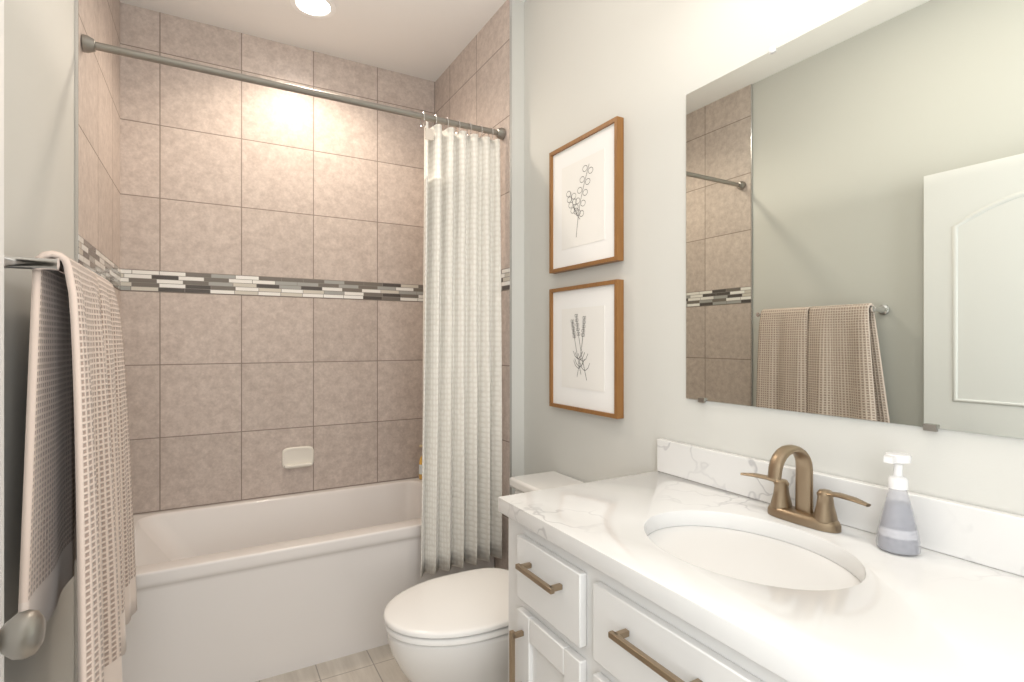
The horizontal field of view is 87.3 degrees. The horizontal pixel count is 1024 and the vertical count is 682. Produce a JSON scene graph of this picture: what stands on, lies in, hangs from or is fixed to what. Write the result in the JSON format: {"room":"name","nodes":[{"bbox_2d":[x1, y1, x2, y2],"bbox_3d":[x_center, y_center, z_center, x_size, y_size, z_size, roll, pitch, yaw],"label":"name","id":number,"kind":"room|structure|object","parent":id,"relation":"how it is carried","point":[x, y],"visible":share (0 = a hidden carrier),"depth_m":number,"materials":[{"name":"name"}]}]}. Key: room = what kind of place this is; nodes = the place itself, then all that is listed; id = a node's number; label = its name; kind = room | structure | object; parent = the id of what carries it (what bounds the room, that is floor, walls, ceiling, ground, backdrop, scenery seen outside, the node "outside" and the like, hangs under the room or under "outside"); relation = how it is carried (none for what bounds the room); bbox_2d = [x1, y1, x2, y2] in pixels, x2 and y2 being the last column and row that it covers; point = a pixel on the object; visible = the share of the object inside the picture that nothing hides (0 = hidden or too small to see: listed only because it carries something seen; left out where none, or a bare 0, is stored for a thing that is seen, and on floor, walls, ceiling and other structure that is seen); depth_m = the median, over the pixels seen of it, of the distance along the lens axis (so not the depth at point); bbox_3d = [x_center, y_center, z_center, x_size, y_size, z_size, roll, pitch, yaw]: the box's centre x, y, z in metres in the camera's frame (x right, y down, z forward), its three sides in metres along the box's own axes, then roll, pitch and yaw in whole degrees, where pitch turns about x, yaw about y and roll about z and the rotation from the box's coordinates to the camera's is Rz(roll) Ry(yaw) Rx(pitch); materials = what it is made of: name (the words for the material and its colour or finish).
{"room":"bathroom","nodes":[
{"label":"bathroom","id":0,"kind":"room"},
{"bbox_2d":[4,0,74,681],"bbox_3d":[-0.975,-0.130,0.902,0.100,2.800,3.630,0,0,-29],"label":"wall","id":1,"kind":"structure","parent":0,"point":[39,126],"depth_m":1.22,"materials":[{"name":"white paint"}]},
{"bbox_2d":[0,0,45,681],"bbox_3d":[-0.605,0.264,0.529,0.122,1.988,0.823,0,0,-29],"label":"door","id":2,"kind":"structure","parent":1,"relation":"in","point":[22,634],"depth_m":0.86,"materials":[{"name":"white paint"}]},
{"bbox_2d":[4,250,136,681],"bbox_3d":[-1.037,0.340,1.294,0.177,1.040,0.715,0,0,-29],"label":"towel","id":3,"kind":"object","parent":1,"relation":"attached to","point":[77,503],"visible":0.98,"depth_m":1.14,"materials":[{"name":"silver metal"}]},
{"bbox_2d":[75,0,78,681],"bbox_3d":[-1.328,-0.130,1.636,0.009,2.800,0.004,0,0,-29],"label":"tile trim","id":4,"kind":"structure","parent":1,"relation":"attached to","point":[76,195],"depth_m":1.63,"materials":[{"name":"white metal"}]},
{"bbox_2d":[79,0,119,308],"bbox_3d":[-1.551,-0.130,2.029,0.008,2.800,0.900,0,0,-29],"label":"tile","id":5,"kind":"structure","parent":1,"relation":"attached to","point":[99,149],"depth_m":1.98,"materials":[{"name":"beige tile"}]},
{"bbox_2d":[79,235,120,289],"bbox_3d":[-1.547,-0.278,2.030,0.003,0.095,0.898,0,0,-29],"label":"tile border","id":6,"kind":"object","parent":5,"relation":"attached to","point":[93,259],"depth_m":1.93,"materials":[{"name":"multicoloured tile"}]},
{"bbox_2d":[120,0,525,81],"bbox_3d":[-0.238,-1.580,1.319,1.795,0.100,3.630,0,0,-29],"label":"ceiling","id":7,"kind":"structure","parent":0,"point":[430,40],"depth_m":2.60,"materials":[{"name":"white paint"}]},
{"bbox_2d":[290,0,335,18],"bbox_3d":[-0.904,-1.526,2.441,0.196,0.006,0.196,0,0,-29],"label":"recessed light","id":8,"kind":"object","parent":7,"relation":"in","point":[320,9],"visible":1,"depth_m":2.46,"materials":[{"name":"white paint"}]},
{"bbox_2d":[256,644,409,681],"bbox_3d":[-0.238,1.320,1.319,1.795,0.100,3.630,0,0,-29],"label":"floor","id":9,"kind":"structure","parent":0,"point":[378,664],"depth_m":2.06,"materials":[{"name":"tile"}]},
{"bbox_2d":[122,477,494,681],"bbox_3d":[-0.919,1.030,2.454,1.506,0.480,0.777,0,0,-29],"label":"bathtub","id":10,"kind":"object","parent":9,"relation":"on","point":[253,590],"visible":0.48,"depth_m":2.12,"materials":[{"name":"white ceramic"}]},
{"bbox_2d":[419,445,421,478],"bbox_3d":[-0.500,0.692,3.078,0.069,0.194,0.047,0,0,-29],"label":"shampoo bottle","id":11,"kind":"object","parent":10,"relation":"on","point":[420,469],"visible":0.21,"depth_m":3.06,"materials":[{"name":"orange plastic"}]},
{"bbox_2d":[384,471,584,681],"bbox_3d":[-0.047,0.900,1.812,0.772,0.740,0.464,0,0,-29],"label":"toilet","id":12,"kind":"object","parent":9,"relation":"on","point":[451,628],"visible":0.44,"depth_m":1.62,"materials":[{"name":"white ceramic"}]},
{"bbox_2d":[498,438,1023,681],"bbox_3d":[0.485,0.787,1.034,0.612,0.965,1.146,0,0,-29],"label":"bathroom vanity","id":13,"kind":"object","parent":9,"relation":"on","point":[684,562],"visible":1,"depth_m":0.99,"materials":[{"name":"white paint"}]},
{"bbox_2d":[740,445,870,532],"bbox_3d":[0.616,0.316,1.181,0.136,0.176,0.295,0,0,-29],"label":"faucet","id":14,"kind":"object","parent":13,"relation":"on","point":[822,516],"visible":1,"depth_m":1.19,"materials":[{"name":"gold metal"}]},
{"bbox_2d":[876,452,920,555],"bbox_3d":[0.746,0.310,1.037,0.072,0.187,0.072,0,0,-29],"label":"soap dispenser","id":15,"kind":"object","parent":13,"relation":"on","point":[897,531],"visible":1,"depth_m":1.02,"materials":[{"name":"grey"}]},
{"bbox_2d":[512,0,523,494],"bbox_3d":[-0.154,-0.130,2.824,0.167,2.800,0.908,0,0,-29],"label":"wall","id":16,"kind":"structure","parent":0,"point":[517,237],"depth_m":2.40,"materials":[{"name":"white paint"}]},
{"bbox_2d":[81,34,504,139],"bbox_3d":[-0.698,-0.940,2.064,1.507,0.052,0.052,0,0,-29],"label":"rail","id":17,"kind":"object","parent":16,"relation":"attached to","point":[90,44],"visible":1,"depth_m":1.95,"materials":[{"name":"grey metal"}]},
{"bbox_2d":[420,112,501,578],"bbox_3d":[-0.225,0.006,2.323,0.388,1.929,0.091,0,0,-29],"label":"shower curtain","id":18,"kind":"object","parent":17,"relation":"hanging from","point":[462,430],"visible":1,"depth_m":2.31,"materials":[{"name":"fabric"}]},
{"bbox_2d":[435,0,508,569],"bbox_3d":[-0.228,-0.130,2.778,0.008,2.800,0.900,0,0,-29],"label":"tile","id":19,"kind":"structure","parent":16,"relation":"attached to","point":[472,84],"depth_m":2.50,"materials":[{"name":"beige tile"}]},
{"bbox_2d":[501,268,508,290],"bbox_3d":[-0.232,-0.278,2.775,0.003,0.095,0.898,0,0,-29],"label":"tile border","id":20,"kind":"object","parent":19,"relation":"attached to","point":[504,279],"depth_m":2.41,"materials":[{"name":"tile"}]},
{"bbox_2d":[509,0,511,494],"bbox_3d":[-0.006,-0.130,2.384,0.009,2.800,0.004,0,0,-29],"label":"tile trim","id":21,"kind":"structure","parent":16,"relation":"attached to","point":[510,242],"depth_m":2.38,"materials":[{"name":"white metal"}]},
{"bbox_2d":[524,0,1023,515],"bbox_3d":[0.746,-0.130,1.301,0.100,2.800,2.630,0,0,-29],"label":"wall","id":22,"kind":"structure","parent":0,"point":[642,68],"depth_m":1.71,"materials":[{"name":"white paint"}]},
{"bbox_2d":[549,279,623,418],"bbox_3d":[0.267,0.028,2.011,0.030,0.475,0.416,0,0,-29],"label":"picture frame","id":23,"kind":"object","parent":22,"relation":"attached to","point":[586,348],"visible":0.98,"depth_m":1.97,"materials":[{"name":"brown wood"}]},
{"bbox_2d":[549,116,623,273],"bbox_3d":[0.267,-0.520,2.011,0.030,0.490,0.416,0,0,-29],"label":"picture frame","id":24,"kind":"object","parent":22,"relation":"attached to","point":[586,200],"visible":1,"depth_m":1.97,"materials":[{"name":"brown wood"}]},
{"bbox_2d":[686,0,1023,438],"bbox_3d":[0.769,-0.282,1.142,0.012,0.916,1.030,0,0,-29],"label":"mirror","id":25,"kind":"object","parent":22,"relation":"attached to","point":[854,213],"visible":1,"depth_m":1.15,"materials":[{"name":"clear glass"}]},
{"bbox_3d":[-1.109,-0.130,2.859,1.795,2.800,0.092,0,0,-30],"label":"wall","id":26,"kind":"structure","parent":0,"visible":0},
{"bbox_2d":[120,2,434,514],"bbox_3d":[-1.113,-0.355,2.799,1.528,2.350,0.008,0,0,-29],"label":"tile","id":27,"kind":"structure","parent":26,"relation":"attached to","point":[231,397],"depth_m":2.71,"materials":[{"name":"beige tile"}]},
{"bbox_2d":[121,269,422,301],"bbox_3d":[-1.111,-0.278,2.795,1.512,0.095,0.003,0,0,-29],"label":"tile border","id":28,"kind":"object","parent":27,"relation":"attached to","point":[147,280],"depth_m":2.71,"materials":[{"name":"multicoloured tile"}]},
{"bbox_2d":[282,446,313,468],"bbox_3d":[-1.106,0.605,2.777,0.156,0.110,0.034,0,0,-29],"label":"soap dish","id":29,"kind":"object","parent":27,"relation":"attached to","point":[298,457],"visible":1,"depth_m":2.78,"materials":[{"name":"white ceramic"}]}
]}

